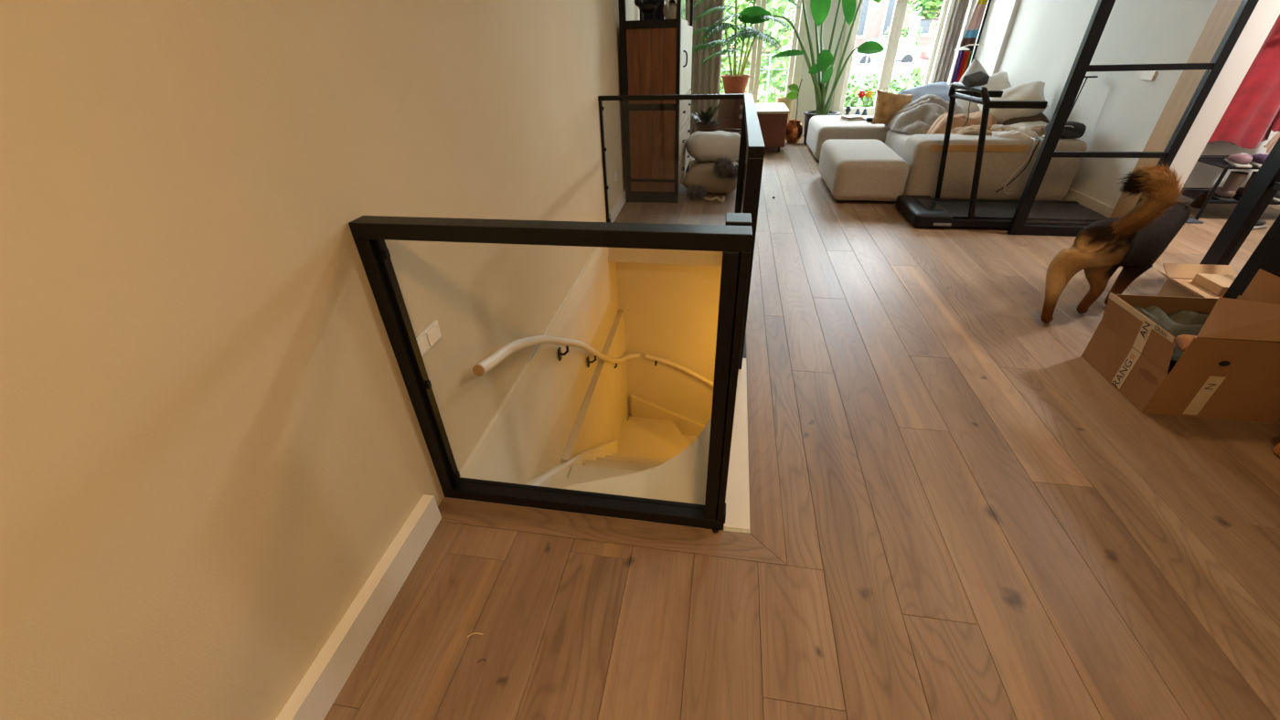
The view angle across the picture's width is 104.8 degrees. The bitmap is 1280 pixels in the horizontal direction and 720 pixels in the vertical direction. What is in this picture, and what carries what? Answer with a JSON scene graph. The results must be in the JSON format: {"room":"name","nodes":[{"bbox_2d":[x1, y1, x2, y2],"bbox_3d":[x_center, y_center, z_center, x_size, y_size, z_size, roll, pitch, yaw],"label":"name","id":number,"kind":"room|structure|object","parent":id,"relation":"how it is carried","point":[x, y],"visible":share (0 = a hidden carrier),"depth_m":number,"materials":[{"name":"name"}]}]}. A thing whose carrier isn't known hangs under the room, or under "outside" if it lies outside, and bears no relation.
{"room":"living room","nodes":[
{"label":"living room","id":0,"kind":"room"},
{"bbox_2d":[0,0,639,719],"bbox_3d":[-0.493,-0.568,3.124,0.120,6.400,11.606,3,33,8],"label":"wall","id":1,"kind":"structure","parent":0,"point":[212,441],"depth_m":0.95,"materials":[{"name":"paint"}]},
{"bbox_2d":[275,494,441,719],"bbox_3d":[-0.960,1.557,-0.022,0.036,0.108,3.959,3,33,8],"label":"baseboard","id":2,"kind":"structure","parent":1,"relation":"attached to","point":[314,696],"depth_m":1.28,"materials":[{"name":"white paint"}]},
{"bbox_2d":[416,320,441,356],"bbox_3d":[-0.666,-0.061,1.538,0.016,0.061,0.156,4,34,9],"label":"wall switch","id":3,"kind":"object","parent":1,"relation":"attached to","point":[431,335],"visible":0.73,"depth_m":1.54,"materials":[{"name":"plastic"}]},
{"bbox_2d":[446,246,608,501],"bbox_3d":[-0.472,-0.199,2.945,0.012,0.198,2.830,3,33,8],"label":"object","id":4,"kind":"structure","parent":1,"relation":"attached to","point":[484,462],"depth_m":2.42,"materials":[{"name":"paint"}]},
{"bbox_2d":[348,215,752,533],"bbox_3d":[-0.214,0.095,1.396,0.961,0.967,0.074,4,34,9],"label":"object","id":5,"kind":"object","parent":1,"relation":"attached to","point":[369,233],"visible":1,"depth_m":1.26,"materials":[{"name":"black metal"}]},
{"bbox_2d":[472,335,713,386],"bbox_3d":[-0.150,0.105,3.744,1.230,2.316,3.109,20,39,30],"label":"handrail","id":6,"kind":"object","parent":1,"relation":"attached to","point":[484,367],"visible":0.87,"depth_m":2.65,"materials":[{"name":"white paint"}]},
{"bbox_2d":[561,309,629,462],"bbox_3d":[-0.304,0.949,4.542,0.050,2.100,2.052,3,33,8],"label":"wall","id":7,"kind":"structure","parent":1,"relation":"attached to","point":[604,407],"depth_m":4.18,"materials":[{"name":"paint"}]},
{"bbox_2d":[608,187,626,222],"bbox_3d":[0.074,-2.427,6.035,0.018,0.100,4.602,3,33,8],"label":"baseboard","id":8,"kind":"structure","parent":1,"relation":"attached to","point":[617,207],"depth_m":4.42,"materials":[{"name":"white paint"}]},
{"bbox_2d":[616,262,721,425],"bbox_3d":[0.777,0.208,5.143,2.200,2.830,0.100,4,34,9],"label":"wall","id":9,"kind":"structure","parent":0,"point":[671,311],"depth_m":4.85,"materials":[{"name":"paint"}]},
{"bbox_2d":[715,128,740,163],"bbox_3d":[1.088,-2.603,6.020,0.342,0.360,0.342,4,34,9],"label":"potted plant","id":10,"kind":"object","parent":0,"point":[737,131],"visible":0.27,"depth_m":6.03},
{"bbox_2d":[665,0,846,135],"bbox_3d":[2.410,-4.931,6.832,4.400,3.300,0.200,4,34,9],"label":"wall","id":11,"kind":"structure","parent":0,"point":[806,97],"depth_m":7.03,"materials":[{"name":"white paint"}]},
{"bbox_2d":[747,0,801,103],"bbox_3d":[1.621,-4.918,6.951,1.250,3.190,0.158,4,34,9],"label":"window","id":12,"kind":"structure","parent":11,"relation":"in","point":[761,26],"depth_m":7.20,"materials":[{"name":"white paint"}]},
{"bbox_2d":[790,0,955,119],"bbox_3d":[3.206,-4.793,6.630,1.990,3.250,0.060,4,34,9],"label":"trim","id":13,"kind":"structure","parent":11,"relation":"attached to","point":[802,31],"depth_m":6.93,"materials":[{"name":"white paint"}]},
{"bbox_2d":[839,0,949,116],"bbox_3d":[3.539,-4.785,6.656,1.180,3.190,0.158,4,34,9],"label":"window","id":14,"kind":"structure","parent":11,"relation":"in","point":[901,5],"depth_m":6.91,"materials":[{"name":"white paint"}]},
{"bbox_2d":[323,135,1279,719],"bbox_3d":[2.224,-0.182,2.835,5.900,0.271,11.600,4,34,9],"label":"floor","id":15,"kind":"structure","parent":0,"point":[938,508],"depth_m":1.52,"materials":[{"name":"brown wood"}]},
{"bbox_2d":[618,0,693,202],"bbox_3d":[0.211,-2.732,4.666,0.535,2.100,1.280,4,34,9],"label":"cabinet","id":16,"kind":"object","parent":15,"relation":"on","point":[656,55],"visible":0.94,"depth_m":4.32,"materials":[{"name":"brown wood"}]},
{"bbox_2d":[634,0,662,20],"bbox_3d":[0.072,-2.879,3.977,0.233,0.226,0.074,4,34,9],"label":"cat figurine","id":17,"kind":"object","parent":16,"relation":"on","point":[648,6],"visible":0.97,"depth_m":3.97,"materials":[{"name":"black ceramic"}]},
{"bbox_2d":[642,0,664,20],"bbox_3d":[0.113,-3.082,4.281,0.200,0.228,0.035,4,34,9],"label":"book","id":18,"kind":"object","parent":16,"relation":"on","point":[660,14],"visible":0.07,"depth_m":4.30,"materials":[{"name":"black"}]},
{"bbox_2d":[662,4,669,19],"bbox_3d":[0.213,-2.847,4.032,0.025,0.102,0.104,-14,35,-18],"label":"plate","id":19,"kind":"object","parent":16,"relation":"on","point":[665,8],"visible":0.93,"depth_m":4.03,"materials":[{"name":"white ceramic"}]},
{"bbox_2d":[669,3,676,19],"bbox_3d":[0.268,-2.821,3.988,0.068,0.104,0.068,4,34,9],"label":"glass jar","id":20,"kind":"object","parent":16,"relation":"on","point":[672,6],"visible":0.79,"depth_m":3.96,"materials":[{"name":"glass"}]},
{"bbox_2d":[597,93,764,369],"bbox_3d":[0.092,-0.935,2.944,1.084,0.978,1.965,4,34,9],"label":"balustrade","id":21,"kind":"object","parent":15,"relation":"on","point":[752,144],"visible":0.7,"depth_m":2.60,"materials":[{"name":"black metal"}]},
{"bbox_2d":[685,183,725,202],"bbox_3d":[0.619,-1.591,4.705,0.387,0.189,0.193,4,34,9],"label":"toy","id":22,"kind":"object","parent":15,"relation":"on","point":[694,193],"visible":0.99,"depth_m":4.68,"materials":[{"name":"fabric"}]},
{"bbox_2d":[681,160,738,193],"bbox_3d":[0.739,-1.846,4.950,0.560,0.281,0.519,7,34,14],"label":"floor cushion","id":23,"kind":"object","parent":15,"relation":"on","point":[700,172],"visible":0.57,"depth_m":4.78,"materials":[{"name":"beige fabric"}]},
{"bbox_2d":[685,130,740,161],"bbox_3d":[0.755,-2.138,4.925,0.544,0.293,0.503,-3,33,-3],"label":"pouf","id":24,"kind":"object","parent":23,"relation":"on","point":[700,145],"visible":0.84,"depth_m":4.72,"materials":[{"name":"white fabric"}]},
{"bbox_2d":[690,103,726,132],"bbox_3d":[0.817,-2.855,6.173,0.454,0.628,0.390,-18,36,-23],"label":"potted plant","id":25,"kind":"object","parent":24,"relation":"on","point":[704,124],"visible":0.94,"depth_m":6.03,"materials":[{"name":"green plant"}]},
{"bbox_2d":[711,157,737,180],"bbox_3d":[0.831,-1.790,4.613,0.333,0.230,0.214,12,35,19],"label":"plush toy","id":26,"kind":"object","parent":23,"relation":"on","point":[723,168],"visible":0.86,"depth_m":4.58,"materials":[{"name":"fur"}]},
{"bbox_2d":[705,213,751,531],"bbox_3d":[0.246,0.152,1.472,0.059,1.163,0.070,4,34,9],"label":"gate post","id":27,"kind":"object","parent":15,"relation":"on","point":[731,218],"visible":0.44,"depth_m":1.17,"materials":[{"name":"black metal"}]},
{"bbox_2d":[716,92,746,129],"bbox_3d":[1.243,-3.199,6.629,0.430,0.683,0.430,4,34,9],"label":"plant stand","id":28,"kind":"object","parent":15,"relation":"on","point":[730,110],"visible":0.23,"depth_m":6.42,"materials":[{"name":"brown wood"}]},
{"bbox_2d":[692,0,799,94],"bbox_3d":[1.149,-3.905,6.086,1.517,1.093,0.546,4,34,9],"label":"potted palm","id":29,"kind":"object","parent":28,"relation":"on","point":[734,83],"visible":0.98,"depth_m":5.99,"materials":[{"name":"plant"}]},
{"bbox_2d":[721,74,750,94],"bbox_3d":[1.232,-3.572,6.385,0.374,0.205,0.374,4,34,9],"label":"pot","id":30,"kind":"object","parent":29,"relation":"on","point":[732,83],"depth_m":6.28,"materials":[{"name":"ceramic"}]},
{"bbox_2d":[754,103,789,152],"bbox_3d":[1.744,-3.197,6.770,0.465,0.500,0.925,4,34,9],"label":"chest","id":31,"kind":"object","parent":15,"relation":"on","point":[773,118],"visible":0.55,"depth_m":6.38,"materials":[{"name":"brown wood"}]},
{"bbox_2d":[775,96,793,123],"bbox_3d":[2.116,-3.588,7.315,0.260,0.540,0.260,4,34,9],"label":"planter","id":32,"kind":"object","parent":15,"relation":"on","point":[789,103],"visible":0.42,"depth_m":7.13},
{"bbox_2d":[785,79,802,143],"bbox_3d":[2.190,-3.487,6.917,0.262,0.802,0.260,-28,41,-34],"label":"copper vase","id":33,"kind":"object","parent":15,"relation":"on","point":[794,127],"visible":0.94,"depth_m":6.94,"materials":[{"name":"brown metal"}]},
{"bbox_2d":[766,0,884,145],"bbox_3d":[2.223,-3.965,6.405,1.691,2.160,0.594,4,34,9],"label":"potted plant","id":34,"kind":"object","parent":15,"relation":"on","point":[819,8],"visible":0.94,"depth_m":6.30,"materials":[{"name":"plant"}]},
{"bbox_2d":[803,110,840,145],"bbox_3d":[2.508,-3.242,6.894,0.482,0.400,0.482,4,34,9],"label":"pot","id":35,"kind":"object","parent":34,"relation":"on","point":[808,114],"depth_m":6.80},
{"bbox_2d":[806,115,890,163],"bbox_3d":[2.581,-2.787,6.177,0.839,0.419,1.055,4,34,9],"label":"ottoman","id":36,"kind":"object","parent":15,"relation":"on","point":[821,128],"visible":0.53,"depth_m":5.75,"materials":[{"name":"fabric"}]},
{"bbox_2d":[818,139,909,204],"bbox_3d":[2.141,-1.872,4.828,0.621,0.385,1.157,4,34,9],"label":"ottoman","id":37,"kind":"object","parent":15,"relation":"on","point":[870,170],"visible":1,"depth_m":4.40,"materials":[{"name":"fabric"}]},
{"bbox_2d":[873,114,1086,201],"bbox_3d":[3.292,-2.473,5.524,1.327,0.571,3.183,4,34,9],"label":"sofa","id":38,"kind":"object","parent":15,"relation":"on","point":[1002,157],"visible":0.51,"depth_m":4.23,"materials":[{"name":"fabric"}]},
{"bbox_2d":[871,89,914,124],"bbox_3d":[2.833,-2.816,5.532,0.485,0.392,0.210,-3,33,-3],"label":"throw pillow","id":39,"kind":"object","parent":38,"relation":"on","point":[887,103],"visible":0.77,"depth_m":5.46,"materials":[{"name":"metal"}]},
{"bbox_2d":[884,94,963,135],"bbox_3d":[3.134,-2.675,5.318,0.838,0.322,1.043,4,34,9],"label":"blanket","id":40,"kind":"object","parent":38,"relation":"on","point":[916,117],"visible":0.69,"depth_m":5.16,"materials":[{"name":"fabric"}]},
{"bbox_2d":[955,71,1012,114],"bbox_3d":[3.577,-2.743,5.128,0.534,0.434,0.387,4,34,9],"label":"pillow","id":41,"kind":"object","parent":40,"relation":"on","point":[997,81],"visible":0.34,"depth_m":5.03,"materials":[{"name":"white fabric"}]},
{"bbox_2d":[897,81,957,105],"bbox_3d":[3.314,-2.999,5.678,0.627,0.341,0.365,-3,33,-1],"label":"pillow","id":42,"kind":"object","parent":38,"relation":"on","point":[941,89],"visible":0.38,"depth_m":5.61,"materials":[{"name":"blue fabric"}]},
{"bbox_2d":[926,110,996,134],"bbox_3d":[3.152,-2.292,4.809,0.616,0.237,0.522,4,34,9],"label":"blanket","id":43,"kind":"object","parent":38,"relation":"on","point":[939,125],"visible":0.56,"depth_m":4.71,"materials":[{"name":"fabric"}]},
{"bbox_2d":[955,56,989,90],"bbox_3d":[3.745,-3.085,5.536,0.554,0.549,0.202,-8,34,-9],"label":"pillow","id":44,"kind":"object","parent":38,"relation":"on","point":[976,66],"visible":0.21,"depth_m":5.43,"materials":[{"name":"grey fabric"}]},
{"bbox_2d":[950,124,1003,135],"bbox_3d":[3.085,-2.032,4.383,0.687,0.111,0.352,4,34,9],"label":"blanket","id":45,"kind":"object","parent":38,"relation":"on","point":[973,130],"visible":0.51,"depth_m":4.35,"materials":[{"name":"fabric"}]},
{"bbox_2d":[977,81,1048,124],"bbox_3d":[3.555,-2.441,4.724,0.574,0.402,0.349,18,38,27],"label":"pillow","id":46,"kind":"object","parent":38,"relation":"on","point":[1033,90],"visible":0.56,"depth_m":4.61,"materials":[{"name":"white fabric"}]},
{"bbox_2d":[990,124,1039,138],"bbox_3d":[3.230,-1.969,4.274,0.404,0.118,0.412,3,33,7],"label":"towel","id":47,"kind":"object","parent":38,"relation":"on","point":[1009,132],"visible":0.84,"depth_m":4.19,"materials":[{"name":"white fabric"}]},
{"bbox_2d":[995,137,1040,192],"bbox_3d":[3.213,-1.637,4.156,0.301,0.419,0.093,-16,36,-20],"label":"cable","id":48,"kind":"object","parent":38,"relation":"hanging from","point":[1036,137],"visible":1,"depth_m":4.13,"materials":[{"name":"black plastic"}]},
{"bbox_2d":[1003,137,1034,193],"bbox_3d":[3.227,-1.646,4.179,0.231,0.427,0.085,-29,42,-35],"label":"cable","id":49,"kind":"object","parent":38,"relation":"hanging from","point":[1033,139],"visible":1,"depth_m":4.14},
{"bbox_2d":[1002,112,1050,125],"bbox_3d":[3.650,-2.312,4.740,0.390,0.224,0.349,4,34,9],"label":"cushion","id":50,"kind":"object","parent":38,"relation":"on","point":[1040,116],"visible":0.23,"depth_m":4.61,"materials":[{"name":"brown fabric"}]},
{"bbox_2d":[1010,120,1047,127],"bbox_3d":[3.579,-2.080,4.519,0.382,0.179,0.317,-2,33,0],"label":"cushion","id":51,"kind":"object","parent":38,"relation":"on","point":[1027,124],"visible":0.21,"depth_m":4.49,"materials":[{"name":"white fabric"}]},
{"bbox_2d":[1028,125,1045,137],"bbox_3d":[3.472,-1.974,4.280,0.289,0.106,0.327,4,34,9],"label":"shawl","id":52,"kind":"object","parent":38,"relation":"on","point":[1040,131],"visible":0.36,"depth_m":4.21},
{"bbox_2d":[1045,120,1086,138],"bbox_3d":[3.547,-1.926,4.117,0.235,0.127,0.199,4,34,9],"label":"bag","id":53,"kind":"object","parent":38,"relation":"on","point":[1072,130],"visible":0.62,"depth_m":4.04,"materials":[{"name":"grey fabric"}]},
{"bbox_2d":[1067,75,1098,117],"bbox_3d":[3.651,-2.132,4.142,0.150,0.439,0.100,4,34,9],"label":"reading lamp","id":54,"kind":"object","parent":38,"relation":"on","point":[1086,77],"visible":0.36,"depth_m":4.06,"materials":[{"name":"black metal"}]},
{"bbox_2d":[895,71,1110,228],"bbox_3d":[2.885,-1.594,3.740,1.405,1.048,0.604,4,34,9],"label":"treadmill","id":55,"kind":"object","parent":15,"relation":"on","point":[924,211],"visible":0.99,"depth_m":3.83,"materials":[{"name":"black plastic"}]},
{"bbox_2d":[1040,160,1207,322],"bbox_3d":[2.610,-0.648,2.557,1.147,0.800,0.301,-17,36,-21],"label":"dog","id":56,"kind":"object","parent":15,"relation":"on","point":[1133,241],"visible":0.99,"depth_m":2.44},
{"bbox_2d":[1007,0,1258,236],"bbox_3d":[3.166,-2.017,2.976,0.813,2.596,0.045,4,34,9],"label":"glass wall","id":57,"kind":"structure","parent":15,"relation":"on","point":[1103,9],"depth_m":3.20,"materials":[{"name":"black metal"}]},
{"bbox_2d":[1081,268,1279,423],"bbox_3d":[2.280,-0.081,2.010,0.495,0.459,0.442,4,34,9],"label":"cardboard box","id":58,"kind":"object","parent":15,"relation":"on","point":[1231,370],"visible":1,"depth_m":1.91,"materials":[{"name":"brown"}]},
{"bbox_2d":[1133,305,1209,362],"bbox_3d":[2.282,-0.092,1.996,0.443,0.090,0.418,4,34,9],"label":"clothes","id":59,"kind":"object","parent":58,"relation":"in","point":[1183,322],"visible":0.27,"depth_m":2.10,"materials":[{"name":"grey fabric"}]},
{"bbox_2d":[1174,334,1197,352],"bbox_3d":[2.080,-0.058,1.860,0.083,0.070,0.067,4,34,9],"label":"cloth bundle","id":60,"kind":"object","parent":59,"relation":"on","point":[1182,341],"visible":0.49,"depth_m":1.85,"materials":[{"name":"fabric"}]},
{"bbox_2d":[1186,216,1203,223],"bbox_3d":[4.317,-1.221,4.070,0.210,0.011,0.550,4,34,9],"label":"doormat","id":61,"kind":"object","parent":15,"relation":"on","point":[1189,219],"visible":0.24,"depth_m":3.85,"materials":[{"name":"fabric"}]},
{"bbox_2d":[1156,263,1234,298],"bbox_3d":[3.079,-0.369,2.675,0.390,0.172,0.380,4,34,9],"label":"cardboard box","id":62,"kind":"object","parent":15,"relation":"on","point":[1182,286],"visible":0.29,"depth_m":2.75,"materials":[{"name":"cardboard"}]},
{"bbox_2d":[1192,273,1237,296],"bbox_3d":[3.129,-0.399,2.621,0.200,0.048,0.180,4,34,9],"label":"carton","id":63,"kind":"object","parent":62,"relation":"on","point":[1218,284],"visible":0.51,"depth_m":2.63,"materials":[{"name":"cardboard"}]},
{"bbox_2d":[1179,155,1279,220],"bbox_3d":[4.787,-1.360,3.896,0.754,0.411,0.414,4,34,9],"label":"shoe rack","id":64,"kind":"object","parent":15,"relation":"on","point":[1217,161],"visible":0.38,"depth_m":3.83,"materials":[{"name":"black metal"}]},
{"bbox_2d":[1202,170,1247,201],"bbox_3d":[4.584,-1.377,3.859,0.094,0.204,0.260,10,35,17],"label":"boot","id":65,"kind":"object","parent":64,"relation":"on","point":[1235,179],"visible":0.77,"depth_m":3.79,"materials":[{"name":"leather"}]},
{"bbox_2d":[1197,157,1259,170],"bbox_3d":[4.782,-1.515,3.795,0.730,0.012,0.390,4,34,9],"label":"shelf","id":66,"kind":"object","parent":64,"relation":"attached to","point":[1218,162],"depth_m":3.81,"materials":[{"name":"black plastic"}]},
{"bbox_2d":[1179,189,1279,204],"bbox_3d":[4.788,-1.302,3.934,0.730,0.012,0.390,4,34,9],"label":"shelf","id":67,"kind":"object","parent":64,"relation":"attached to","point":[1192,194],"depth_m":3.89,"materials":[{"name":"black plastic"}]},
{"bbox_2d":[1223,152,1252,168],"bbox_3d":[4.533,-1.523,3.724,0.090,0.088,0.260,16,37,25],"label":"shoe","id":68,"kind":"object","parent":64,"relation":"on","point":[1242,160],"visible":1,"depth_m":3.67,"materials":[{"name":"fabric"}]},
{"bbox_2d":[1232,171,1257,200],"bbox_3d":[4.722,-1.368,3.838,0.094,0.204,0.261,7,34,13],"label":"boot","id":69,"kind":"object","parent":64,"relation":"on","point":[1240,192],"visible":0.18,"depth_m":3.82,"materials":[{"name":"leather"}]},
{"bbox_2d":[1248,152,1268,168],"bbox_3d":[4.662,-1.514,3.704,0.090,0.088,0.260,13,36,21],"label":"shoe","id":70,"kind":"object","parent":64,"relation":"on","point":[1258,159],"visible":0.47,"depth_m":3.67,"materials":[{"name":"fabric"}]},
{"bbox_2d":[1271,191,1279,202],"bbox_3d":[4.941,-1.304,3.836,0.090,0.088,0.260,7,34,14],"label":"shoe","id":71,"kind":"object","parent":64,"relation":"on","point":[1276,198],"visible":0.16,"depth_m":3.78,"materials":[{"name":"fabric"}]},
{"bbox_2d":[1199,137,1279,265],"bbox_3d":[3.348,-1.375,1.985,0.060,2.596,0.865,4,34,9],"label":"glass wall","id":72,"kind":"structure","parent":15,"relation":"on","point":[1265,184],"depth_m":2.77,"materials":[{"name":"black metal"}]},
{"bbox_2d":[1222,213,1279,301],"bbox_3d":[2.785,-0.002,1.427,0.682,0.940,1.510,4,34,9],"label":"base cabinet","id":73,"kind":"object","parent":15,"relation":"on","point":[1265,257],"visible":0.14,"depth_m":2.03,"materials":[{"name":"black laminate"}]},
{"bbox_2d":[1252,219,1268,229],"bbox_3d":[4.576,-1.034,3.698,0.260,0.088,0.090,-7,34,-8],"label":"shoe","id":74,"kind":"object","parent":15,"relation":"on","point":[1260,224],"visible":0.26,"depth_m":3.68,"materials":[{"name":"fabric"}]},
{"bbox_2d":[1273,442,1279,457],"bbox_3d":[2.372,0.315,1.701,0.192,0.133,0.122,4,34,9],"label":"paper bag","id":75,"kind":"object","parent":15,"relation":"on","point":[1276,450],"visible":1,"depth_m":1.77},
{"bbox_3d":[3.537,-3.461,7.309,1.160,0.260,0.200,4,34,9],"label":"trim","id":76,"kind":"structure","parent":15,"relation":"on","visible":0},
{"bbox_2d":[854,90,865,115],"bbox_3d":[3.194,-3.726,7.175,0.081,0.347,0.088,-27,41,-33],"label":"flower vase","id":77,"kind":"object","parent":76,"relation":"on","point":[861,94],"visible":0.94,"depth_m":7.12,"materials":[{"name":"blue glass"}]},
{"bbox_2d":[861,90,873,115],"bbox_3d":[3.291,-3.714,7.151,0.081,0.347,0.088,-27,41,-33],"label":"flower vase","id":78,"kind":"object","parent":76,"relation":"on","point":[869,94],"visible":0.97,"depth_m":7.10,"materials":[{"name":"blue glass"}]},
{"bbox_2d":[947,0,1279,208],"bbox_3d":[4.005,-3.517,4.592,0.220,3.300,4.500,4,34,9],"label":"wall","id":79,"kind":"structure","parent":0,"point":[1029,40],"depth_m":3.86,"materials":[{"name":"white paint"}]},
{"bbox_2d":[933,0,970,83],"bbox_3d":[4.113,-4.705,6.224,0.174,2.900,0.082,4,34,9],"label":"curtain","id":80,"kind":"object","parent":79,"relation":"hanging from","point":[960,6],"visible":0.61,"depth_m":6.52,"materials":[{"name":"fabric"}]},
{"bbox_2d":[954,43,983,50],"bbox_3d":[3.965,-3.777,5.946,0.305,0.058,0.167,4,34,9],"label":"wall lamp","id":81,"kind":"object","parent":79,"relation":"attached to","point":[962,48],"visible":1,"depth_m":5.92,"materials":[{"name":"white metal"}]},
{"bbox_2d":[950,0,991,83],"bbox_3d":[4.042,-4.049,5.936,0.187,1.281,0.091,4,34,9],"label":"bookcase","id":82,"kind":"object","parent":79,"relation":"attached to","point":[964,58],"visible":0.79,"depth_m":6.02,"materials":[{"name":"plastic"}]},
{"bbox_2d":[1060,187,1114,217],"bbox_3d":[3.874,-1.853,4.950,0.018,0.130,2.760,4,34,9],"label":"baseboard","id":83,"kind":"structure","parent":79,"relation":"attached to","point":[1072,195],"depth_m":4.04,"materials":[{"name":"white paint"}]},
{"bbox_2d":[1140,70,1156,80],"bbox_3d":[3.677,-2.059,3.566,0.012,0.060,0.120,4,34,9],"label":"wall socket","id":84,"kind":"object","parent":79,"relation":"attached to","point":[1147,75],"visible":0.87,"depth_m":3.56,"materials":[{"name":"plastic"}]},
{"bbox_2d":[1109,0,1242,218],"bbox_3d":[3.595,-2.038,3.080,0.025,2.500,0.200,4,34,9],"label":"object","id":85,"kind":"structure","parent":79,"relation":"attached to","point":[1224,11],"depth_m":3.25,"materials":[{"name":"beige wood"}]},
{"bbox_2d":[1183,130,1278,190],"bbox_3d":[4.695,-2.803,3.467,1.580,3.300,0.100,4,34,9],"label":"wall","id":86,"kind":"structure","parent":0,"point":[1203,176],"depth_m":4.15,"materials":[{"name":"white paint"}]},
{"bbox_2d":[1175,194,1194,202],"bbox_3d":[4.677,-1.435,4.301,1.480,0.100,0.018,4,34,9],"label":"baseboard","id":87,"kind":"structure","parent":86,"relation":"attached to","point":[1180,197],"depth_m":4.30,"materials":[{"name":"white paint"}]},
{"bbox_2d":[1206,14,1279,149],"bbox_3d":[4.748,-2.206,3.639,0.511,1.170,0.220,4,34,9],"label":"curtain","id":88,"kind":"object","parent":86,"relation":"hanging from","point":[1253,112],"visible":0.77,"depth_m":3.73,"materials":[{"name":"fabric"}]},
{"bbox_2d":[1263,131,1279,154],"bbox_3d":[4.949,-1.694,3.770,0.220,0.220,0.101,4,34,9],"label":"scarf","id":89,"kind":"object","parent":88,"relation":"hanging from","point":[1271,144],"visible":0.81,"depth_m":3.80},
{"bbox_3d":[0.542,2.309,4.571,2.200,0.150,3.400,4,34,9],"label":"floor","id":90,"kind":"structure","parent":0,"visible":0},
{"bbox_2d":[484,394,711,528],"bbox_3d":[0.507,1.012,3.749,1.898,2.820,3.153,4,34,9],"label":"staircase","id":91,"kind":"structure","parent":90,"relation":"on","point":[659,453],"depth_m":2.88,"materials":[{"name":"wood"}]},
{"bbox_3d":[2.093,-3.129,0.979,6.000,0.100,11.900,4,34,9],"label":"ceiling","id":92,"kind":"structure","parent":0,"visible":0},
{"bbox_2d":[685,0,725,135],"bbox_3d":[0.887,-4.847,6.848,0.564,3.180,0.083,4,34,9],"label":"curtain","id":93,"kind":"object","parent":92,"relation":"hanging from","point":[706,77],"visible":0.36,"depth_m":7.17,"materials":[{"name":"fabric"}]},
{"label":"outside","id":94,"kind":"structure","parent":0,"visible":0},
{"bbox_2d":[736,53,928,99],"bbox_3d":[18.049,-24.455,40.288,100.000,0.400,81.150,4,34,9],"label":"ground","id":95,"kind":"structure","parent":94,"point":[918,59],"depth_m":34.19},
{"bbox_2d":[721,0,786,98],"bbox_3d":[1.057,-9.535,14.060,6.082,6.914,4.990,4,34,9],"label":"tree","id":96,"kind":"object","parent":95,"relation":"on","point":[763,72],"visible":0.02,"depth_m":13.70,"materials":[{"name":"green plant"}]},
{"bbox_2d":[743,0,796,99],"bbox_3d":[4.458,-10.969,14.937,3.041,6.273,2.317,4,34,9],"label":"tree","id":97,"kind":"object","parent":95,"relation":"on","point":[790,12],"visible":0.05,"depth_m":15.59,"materials":[{"name":"green plant"}]},
{"bbox_2d":[719,0,860,103],"bbox_3d":[2.441,-7.362,11.070,4.696,5.808,3.840,11,35,19],"label":"tree","id":98,"kind":"object","parent":95,"relation":"on","point":[777,29],"visible":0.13,"depth_m":10.59,"materials":[{"name":"green plant"}]},
{"bbox_2d":[721,50,930,107],"bbox_3d":[2.639,-3.930,7.786,4.100,1.571,0.023,4,34,9],"label":"balcony railing","id":99,"kind":"object","parent":95,"relation":"on","point":[770,55],"visible":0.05,"depth_m":7.45,"materials":[{"name":"metal"}]},
{"bbox_2d":[761,62,927,82],"bbox_3d":[14.842,-14.201,24.100,80.000,0.300,8.000,4,34,9],"label":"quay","id":100,"kind":"object","parent":95,"relation":"on","point":[856,71],"depth_m":24.34,"materials":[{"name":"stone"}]},
{"bbox_2d":[843,61,927,107],"bbox_3d":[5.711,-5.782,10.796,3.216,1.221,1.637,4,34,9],"label":"hedge","id":101,"kind":"object","parent":95,"relation":"on","point":[911,78],"visible":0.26,"depth_m":10.58,"materials":[{"name":"green plant"}]},
{"bbox_2d":[852,37,920,63],"bbox_3d":[15.157,-19.090,30.517,3.800,1.448,1.620,4,34,9],"label":"car","id":102,"kind":"object","parent":95,"relation":"on","point":[903,57],"visible":0.52,"depth_m":29.86,"materials":[{"name":"white metal"}]},
{"bbox_2d":[882,23,907,37],"bbox_3d":[17.534,-22.074,34.147,1.547,2.475,1.450,4,34,9],"label":"bush","id":103,"kind":"object","parent":95,"relation":"on","point":[902,29],"visible":0.1,"depth_m":33.77,"materials":[{"name":"green plant"}]},
{"bbox_2d":[854,0,938,58],"bbox_3d":[21.542,-28.082,36.621,16.500,9.500,6.100,4,34,9],"label":"building","id":104,"kind":"structure","parent":95,"relation":"on","point":[875,19],"depth_m":35.92,"materials":[{"name":"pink brick"}]},
{"bbox_2d":[901,21,922,46],"bbox_3d":[18.538,-22.024,33.990,1.466,2.595,1.435,-19,37,-24],"label":"bush","id":105,"kind":"object","parent":95,"relation":"on","point":[905,31],"visible":0.21,"depth_m":33.55,"materials":[{"name":"green plant"}]},
{"bbox_2d":[906,3,940,46],"bbox_3d":[19.341,-21.656,31.826,3.500,4.100,0.300,4,34,9],"label":"awning","id":106,"kind":"object","parent":95,"relation":"on","point":[915,21],"visible":0.14,"depth_m":31.98,"materials":[{"name":"fabric"}]},
{"bbox_2d":[906,0,943,25],"bbox_3d":[16.947,-19.935,27.205,4.806,6.412,3.915,4,34,9],"label":"tree","id":107,"kind":"object","parent":95,"relation":"on","point":[930,6],"visible":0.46,"depth_m":27.31,"materials":[{"name":"green plant"}]},
{"bbox_2d":[920,45,932,60],"bbox_3d":[19.298,-18.801,29.879,3.800,1.448,1.620,4,34,9],"label":"car","id":108,"kind":"object","parent":95,"relation":"on","point":[923,55],"visible":0.06,"depth_m":30.04,"materials":[{"name":"white metal"}]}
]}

